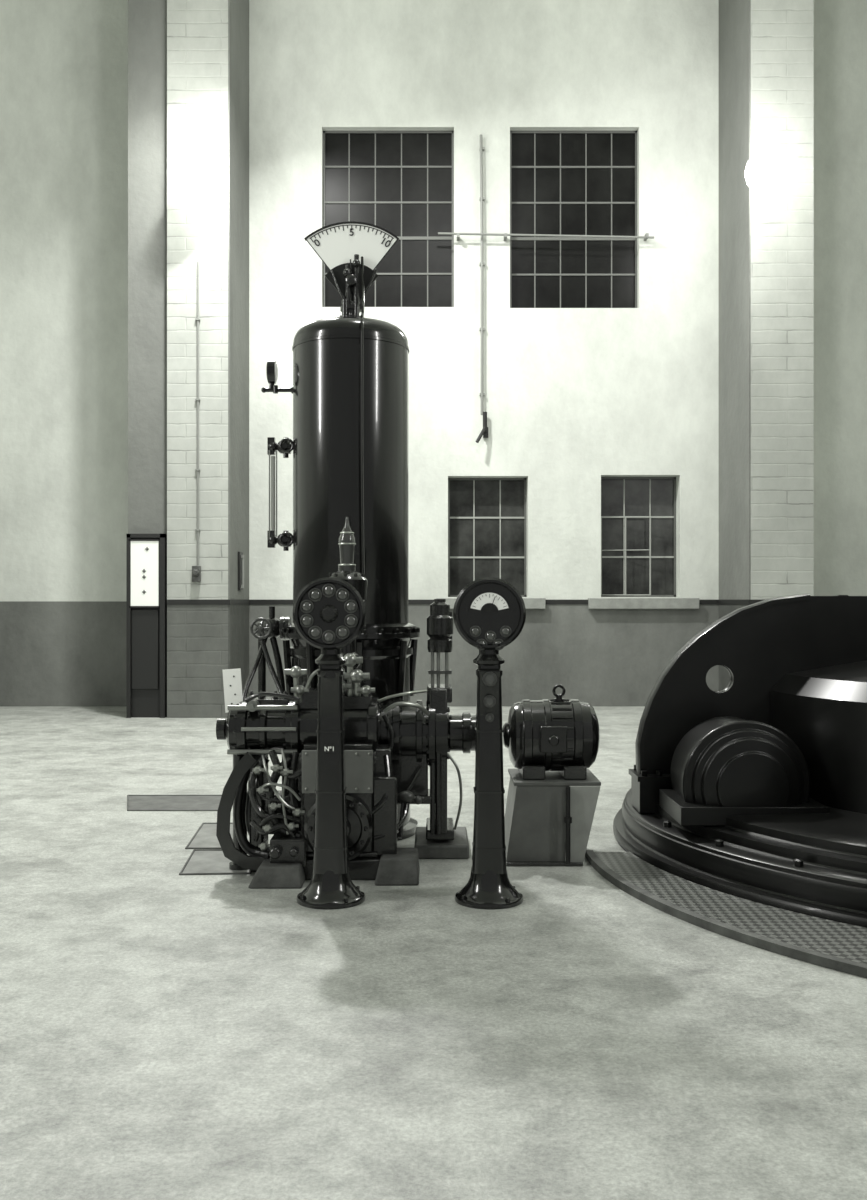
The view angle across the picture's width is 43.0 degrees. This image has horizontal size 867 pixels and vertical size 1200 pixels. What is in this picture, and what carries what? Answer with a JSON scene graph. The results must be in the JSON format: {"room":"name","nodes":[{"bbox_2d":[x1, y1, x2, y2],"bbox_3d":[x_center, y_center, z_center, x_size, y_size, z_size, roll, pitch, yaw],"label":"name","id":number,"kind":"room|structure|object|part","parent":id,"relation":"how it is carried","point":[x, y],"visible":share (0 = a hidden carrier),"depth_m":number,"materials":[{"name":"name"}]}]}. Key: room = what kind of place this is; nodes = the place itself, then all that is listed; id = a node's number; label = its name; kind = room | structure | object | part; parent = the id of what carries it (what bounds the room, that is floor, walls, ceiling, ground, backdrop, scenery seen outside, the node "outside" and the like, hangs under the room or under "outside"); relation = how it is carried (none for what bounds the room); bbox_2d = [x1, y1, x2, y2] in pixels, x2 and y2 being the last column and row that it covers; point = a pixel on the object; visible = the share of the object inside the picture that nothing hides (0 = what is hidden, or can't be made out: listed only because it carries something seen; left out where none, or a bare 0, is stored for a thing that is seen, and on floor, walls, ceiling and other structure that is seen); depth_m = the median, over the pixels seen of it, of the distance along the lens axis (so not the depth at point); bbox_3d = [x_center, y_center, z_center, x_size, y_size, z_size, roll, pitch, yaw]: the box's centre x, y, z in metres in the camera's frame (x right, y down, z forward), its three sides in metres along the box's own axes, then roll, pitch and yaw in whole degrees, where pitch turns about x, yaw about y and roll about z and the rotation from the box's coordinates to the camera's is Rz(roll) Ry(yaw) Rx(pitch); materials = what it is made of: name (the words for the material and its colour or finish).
{"room":"power station hall","nodes":[
{"label":"power station hall","id":0,"kind":"room"},
{"bbox_2d":[128,0,166,533],"bbox_3d":[-3.654,-3.800,14.800,0.524,10.600,1.400,0,0,0],"label":"wall","id":1,"kind":"structure","parent":0,"point":[147,19],"depth_m":14.10,"materials":[{"name":"grey paint"}]},
{"bbox_2d":[126,534,166,717],"bbox_3d":[-3.659,0.329,14.040,0.485,2.343,0.120,0,0,0],"label":"cabinet","id":2,"kind":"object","parent":1,"relation":"in","point":[146,628],"depth_m":14.01,"materials":[{"name":"black"}]},
{"bbox_2d":[129,539,159,607],"bbox_3d":[-3.676,-0.337,14.000,0.398,0.867,0.040,0,0,0],"label":"notice board","id":3,"kind":"object","parent":2,"relation":"attached to","point":[145,553],"visible":1,"depth_m":13.99,"materials":[{"name":"white paper"}]},
{"bbox_3d":[-3.679,0.630,14.025,0.345,1.020,0.030,0,0,0],"label":"panel","id":4,"kind":"part","parent":2,"relation":"part of","materials":[{"name":"black metal"}]},
{"bbox_2d":[167,0,227,717],"bbox_3d":[-3.004,-3.800,14.750,0.776,10.600,1.500,0,0,0],"label":"pillar","id":5,"kind":"structure","parent":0,"point":[197,30],"depth_m":14.00,"materials":[{"name":"paint"}]},
{"bbox_2d":[192,262,200,581],"bbox_3d":[-3.010,-2.262,13.940,0.102,4.067,0.120,0,0,0],"label":"conduit","id":6,"kind":"object","parent":5,"relation":"attached to","point":[196,570],"visible":1,"depth_m":13.97,"materials":[{"name":"grey metal"}]},
{"bbox_2d":[167,600,229,604],"bbox_3d":[-2.989,0.028,13.994,0.806,0.065,0.012,0,0,0],"label":"trim","id":7,"kind":"structure","parent":5,"relation":"attached to","point":[169,602],"depth_m":13.99,"materials":[{"name":"black"}]},
{"bbox_2d":[228,0,248,696],"bbox_3d":[-2.605,-3.800,14.750,0.020,10.600,1.500,0,0,0],"label":"wall","id":8,"kind":"structure","parent":5,"relation":"attached to","point":[238,10],"depth_m":14.64,"materials":[{"name":"grey paint"}]},
{"bbox_2d":[238,552,243,589],"bbox_3d":[-2.563,-0.388,14.700,0.064,0.508,0.240,0,0,0],"label":"handle","id":9,"kind":"object","parent":8,"relation":"attached to","point":[240,554],"visible":1,"depth_m":14.62,"materials":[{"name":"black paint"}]},
{"bbox_2d":[230,600,249,604],"bbox_3d":[-2.590,0.028,14.744,0.010,0.065,1.488,0,0,0],"label":"trim","id":10,"kind":"structure","parent":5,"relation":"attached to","point":[232,602],"depth_m":14.62,"materials":[{"name":"black"}]},
{"bbox_2d":[0,0,866,705],"bbox_3d":[0.500,-3.800,15.700,16.000,10.600,0.400,0,0,0],"label":"wall","id":11,"kind":"structure","parent":0,"point":[574,398],"depth_m":15.50,"materials":[{"name":"paint"}]},
{"bbox_2d":[323,131,453,306],"bbox_3d":[-0.641,-5.397,15.650,1.860,2.536,0.060,0,0,0],"label":"window","id":12,"kind":"structure","parent":11,"relation":"in","point":[401,183],"depth_m":15.65,"materials":[{"name":"black glass"}]},
{"bbox_2d":[476,134,487,442],"bbox_3d":[0.685,-4.356,15.389,0.139,4.343,0.262,0,0,18],"label":"pipe","id":13,"kind":"object","parent":11,"relation":"attached to","point":[484,432],"visible":1,"depth_m":15.42,"materials":[{"name":"grey metal"}]},
{"bbox_3d":[0.674,-4.562,15.440,0.052,3.930,0.040,0,0,0],"label":"rod","id":14,"kind":"part","parent":13,"relation":"part of","materials":[{"name":"grey metal"}]},
{"bbox_3d":[0.689,-2.410,15.386,0.102,0.451,0.276,0,0,31],"label":"crank handle","id":15,"kind":"part","parent":13,"relation":"part of","materials":[{"name":"black paint"}]},
{"bbox_2d":[250,600,717,603],"bbox_3d":[0.711,0.028,15.494,6.612,0.065,0.012,0,0,0],"label":"trim","id":16,"kind":"structure","parent":11,"relation":"attached to","point":[251,601],"depth_m":15.49,"materials":[{"name":"black"}]},
{"bbox_2d":[448,478,526,596],"bbox_3d":[0.768,-0.895,15.770,1.127,1.705,0.060,0,0,0],"label":"window","id":17,"kind":"structure","parent":11,"relation":"in","point":[487,517],"depth_m":15.77,"materials":[{"name":"black glass"}]},
{"bbox_2d":[436,598,545,608],"bbox_3d":[0.803,0.049,15.550,1.536,0.155,0.300,0,0,0],"label":"trim","id":18,"kind":"structure","parent":11,"relation":"attached to","point":[530,603],"depth_m":15.40,"materials":[{"name":"concrete"}]},
{"bbox_2d":[438,232,653,240],"bbox_3d":[1.571,-5.087,15.415,3.016,0.085,0.170,0,0,0],"label":"rod","id":19,"kind":"object","parent":11,"relation":"attached to","point":[505,235],"visible":1,"depth_m":15.34,"materials":[{"name":"grey metal"}]},
{"bbox_2d":[510,131,636,307],"bbox_3d":[1.987,-5.390,15.650,1.818,2.550,0.060,0,0,0],"label":"window","id":20,"kind":"structure","parent":11,"relation":"in","point":[562,182],"depth_m":15.65,"materials":[{"name":"black glass"}]},
{"bbox_2d":[601,477,675,596],"bbox_3d":[2.917,-0.902,15.685,1.113,1.719,0.230,0,0,0],"label":"window","id":21,"kind":"structure","parent":11,"relation":"in","point":[638,514],"depth_m":15.77,"materials":[{"name":"black glass"}]},
{"bbox_2d":[588,598,699,608],"bbox_3d":[2.952,0.049,15.550,1.550,0.155,0.300,0,0,0],"label":"trim","id":22,"kind":"structure","parent":11,"relation":"attached to","point":[593,603],"depth_m":15.40,"materials":[{"name":"stone"}]},
{"bbox_2d":[0,706,866,1199],"bbox_3d":[0.500,1.575,7.450,16.000,0.150,16.900,0,0,0],"label":"floor","id":23,"kind":"structure","parent":0,"point":[165,1034],"depth_m":3.92,"materials":[{"name":"concrete"}]},
{"bbox_2d":[127,795,221,810],"bbox_3d":[-1.907,1.497,8.119,0.876,0.012,0.612,0,0,0],"label":"floor hatch","id":24,"kind":"object","parent":23,"relation":"on","point":[134,802],"visible":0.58,"depth_m":8.13,"materials":[{"name":"metal"}]},
{"bbox_2d":[185,823,232,848],"bbox_3d":[-1.379,1.497,6.996,0.290,0.012,0.775,0,0,-4],"label":"floor hatch","id":25,"kind":"object","parent":23,"relation":"on","point":[205,837],"visible":0.51,"depth_m":6.90,"materials":[{"name":"metal"}]},
{"bbox_2d":[179,849,250,874],"bbox_3d":[-1.218,1.497,6.298,0.393,0.012,0.600,0,0,-5],"label":"floor hatch","id":26,"kind":"object","parent":23,"relation":"on","point":[200,861],"visible":0.7,"depth_m":6.22,"materials":[{"name":"metal"}]},
{"bbox_2d":[293,577,365,909],"bbox_3d":[-0.517,0.694,5.500,0.360,1.612,0.344,0,0,0],"label":"pedestal","id":27,"kind":"object","parent":23,"relation":"on","point":[329,613],"visible":1,"depth_m":5.43,"materials":[{"name":"black metal"}]},
{"bbox_3d":[-0.512,0.735,5.429,0.044,0.044,0.010,0,0,0],"label":"number plate","id":28,"kind":"part","parent":27,"relation":"part of","materials":[{"name":"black paint"}]},
{"bbox_2d":[242,221,419,840],"bbox_3d":[-0.618,-0.483,7.168,1.064,3.966,0.897,0,0,12],"label":"tank","id":29,"kind":"object","parent":23,"relation":"on","point":[349,445],"visible":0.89,"depth_m":6.87,"materials":[{"name":"metal"}]},
{"bbox_3d":[-1.063,-0.687,7.130,0.010,0.570,0.010,0,0,0],"label":"guard rod","id":30,"kind":"part","parent":29,"relation":"part of","materials":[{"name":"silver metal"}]},
{"bbox_3d":[-1.043,-0.692,7.150,0.028,0.488,0.028,0,0,0],"label":"sight glass","id":31,"kind":"part","parent":29,"relation":"part of","materials":[{"name":"grey"}]},
{"bbox_3d":[-1.018,-0.687,7.130,0.010,0.570,0.010,0,0,0],"label":"guard rod","id":32,"kind":"part","parent":29,"relation":"part of","materials":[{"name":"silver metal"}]},
{"bbox_3d":[-0.533,-2.071,7.175,0.348,0.251,0.020,0,0,0],"label":"hub plate","id":33,"kind":"part","parent":29,"relation":"part of","materials":[{"name":"black paint"}]},
{"bbox_3d":[-0.448,-1.028,6.935,0.031,2.394,0.410,0,0,-5],"label":"float rod","id":34,"kind":"part","parent":29,"relation":"part of","materials":[{"name":"black metal"}]},
{"bbox_2d":[216,517,475,887],"bbox_3d":[-0.379,0.516,6.219,1.675,1.968,1.047,0,0,-22],"label":"turbine governor","id":35,"kind":"object","parent":23,"relation":"on","point":[390,748],"visible":0.85,"depth_m":6.02,"materials":[{"name":"metal"}]},
{"bbox_3d":[-1.148,0.554,6.300,0.100,0.324,0.080,0,0,37],"label":"scale plate","id":36,"kind":"part","parent":35,"relation":"part of","materials":[{"name":"white metal"}]},
{"bbox_3d":[-1.036,1.146,5.970,0.281,0.642,0.030,0,0,0],"label":"curved frame","id":37,"kind":"part","parent":35,"relation":"part of","materials":[{"name":"black metal"}]},
{"bbox_3d":[-0.976,1.161,6.150,0.078,0.679,0.200,0,0,0],"label":"support leg","id":38,"kind":"part","parent":35,"relation":"part of","materials":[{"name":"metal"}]},
{"bbox_3d":[-0.936,0.831,6.020,0.380,0.028,0.028,0,0,0],"label":"tie rod","id":39,"kind":"part","parent":35,"relation":"part of","materials":[{"name":"silver metal"}]},
{"bbox_3d":[-0.936,0.591,6.030,0.380,0.028,0.028,0,0,0],"label":"tie rod","id":40,"kind":"part","parent":35,"relation":"part of","materials":[{"name":"silver metal"}]},
{"bbox_3d":[-0.894,0.701,5.970,0.296,0.022,0.022,0,0,0],"label":"tie rod","id":41,"kind":"part","parent":35,"relation":"part of","materials":[{"name":"silver metal"}]},
{"bbox_3d":[-0.791,1.161,6.150,0.090,0.679,0.200,0,0,0],"label":"support leg","id":42,"kind":"part","parent":35,"relation":"part of","materials":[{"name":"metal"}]},
{"bbox_3d":[-0.515,0.920,5.895,0.381,0.231,0.020,0,0,0],"label":"panel","id":43,"kind":"part","parent":35,"relation":"part of","materials":[{"name":"grey metal"}]},
{"bbox_3d":[-0.291,1.106,6.160,0.117,0.569,0.220,0,0,0],"label":"support leg","id":44,"kind":"part","parent":35,"relation":"part of","materials":[{"name":"metal"}]},
{"bbox_3d":[-0.266,1.176,6.000,0.134,0.429,0.100,0,0,0],"label":"support leg","id":45,"kind":"part","parent":35,"relation":"part of","materials":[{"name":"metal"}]},
{"bbox_2d":[453,577,525,909],"bbox_3d":[0.278,0.694,5.500,0.360,1.612,0.344,0,0,0],"label":"pedestal","id":46,"kind":"object","parent":23,"relation":"on","point":[489,613],"visible":1,"depth_m":5.43,"materials":[{"name":"black metal"}]},
{"bbox_3d":[0.278,0.500,5.426,0.043,0.043,0.002,0,0,0],"label":"dial glass","id":47,"kind":"part","parent":46,"relation":"part of","materials":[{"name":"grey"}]},
{"bbox_3d":[0.278,0.390,5.426,0.052,0.052,0.002,0,0,0],"label":"dial glass","id":48,"kind":"part","parent":46,"relation":"part of","materials":[{"name":"grey glass"}]},
{"bbox_2d":[505,769,600,865],"bbox_3d":[0.681,1.266,6.454,0.539,0.467,0.572,0,0,0],"label":"stand","id":49,"kind":"object","parent":23,"relation":"on","point":[550,818],"visible":0.91,"depth_m":6.24,"materials":[{"name":"paint"}]},
{"bbox_3d":[0.453,1.276,6.490,0.082,0.448,0.460,0,0,0],"label":"plate","id":50,"kind":"part","parent":49,"relation":"part of","materials":[{"name":"paint"}]},
{"bbox_3d":[0.590,1.276,6.250,0.357,0.448,0.020,0,0,0],"label":"plate","id":51,"kind":"part","parent":49,"relation":"part of","materials":[{"name":"paint"}]},
{"bbox_3d":[0.627,1.490,6.215,0.431,0.020,0.050,0,0,0],"label":"foot rail","id":52,"kind":"part","parent":49,"relation":"part of","materials":[{"name":"metal"}]},
{"bbox_2d":[503,684,599,779],"bbox_3d":[0.691,0.765,6.466,0.561,0.532,0.493,0,0,0],"label":"motor","id":53,"kind":"object","parent":49,"relation":"on","point":[560,734],"visible":0.98,"depth_m":6.33,"materials":[{"name":"black metal"}]},
{"bbox_3d":[0.703,1.043,6.487,0.494,0.021,0.505,0,0,0],"label":"plate","id":54,"kind":"part","parent":49,"relation":"part of","materials":[{"name":"paint"}]},
{"bbox_3d":[0.856,1.276,6.220,0.175,0.448,0.020,0,0,0],"label":"leg plate","id":55,"kind":"part","parent":49,"relation":"part of","materials":[{"name":"paint"}]},
{"bbox_2d":[585,850,866,977],"bbox_3d":[2.304,1.480,4.733,4.286,0.040,1.373,0,0,36],"label":"floor grating","id":56,"kind":"object","parent":23,"relation":"on","point":[838,946],"visible":1,"depth_m":5.08,"materials":[{"name":"metal"}]},
{"bbox_2d":[613,594,866,927],"bbox_3d":[3.550,0.650,6.750,4.830,1.700,4.830,0,0,0],"label":"generator","id":57,"kind":"object","parent":23,"relation":"on","point":[754,789],"visible":1,"depth_m":6.09,"materials":[{"name":"metal"}]},
{"bbox_2d":[751,0,813,599],"bbox_3d":[4.437,-3.800,14.750,0.800,10.600,1.500,0,0,0],"label":"pillar","id":58,"kind":"structure","parent":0,"point":[782,31],"depth_m":14.00,"materials":[{"name":"paint"}]},
{"bbox_2d":[719,0,750,690],"bbox_3d":[4.027,-3.800,14.750,0.020,10.600,1.500,0,0,0],"label":"wall","id":59,"kind":"structure","parent":58,"relation":"attached to","point":[734,15],"depth_m":14.68,"materials":[{"name":"grey paint"}]},
{"bbox_2d":[718,600,747,604],"bbox_3d":[4.012,0.028,14.744,0.010,0.065,1.488,0,0,0],"label":"trim","id":60,"kind":"structure","parent":59,"relation":"attached to","point":[735,602],"depth_m":14.64,"materials":[{"name":"black"}]},
{"bbox_2d":[748,600,762,604],"bbox_3d":[4.422,0.028,13.994,0.830,0.065,0.012,0,0,0],"label":"trim","id":61,"kind":"structure","parent":58,"relation":"attached to","point":[750,602],"depth_m":13.99,"materials":[{"name":"black"}]},
{"bbox_2d":[745,148,786,192],"bbox_3d":[4.077,-5.308,13.625,0.500,0.610,0.750,0,0,0],"label":"wall lamp","id":62,"kind":"object","parent":58,"relation":"attached to","point":[766,170],"visible":1,"depth_m":13.34,"materials":[{"name":"white glass"}]}
]}

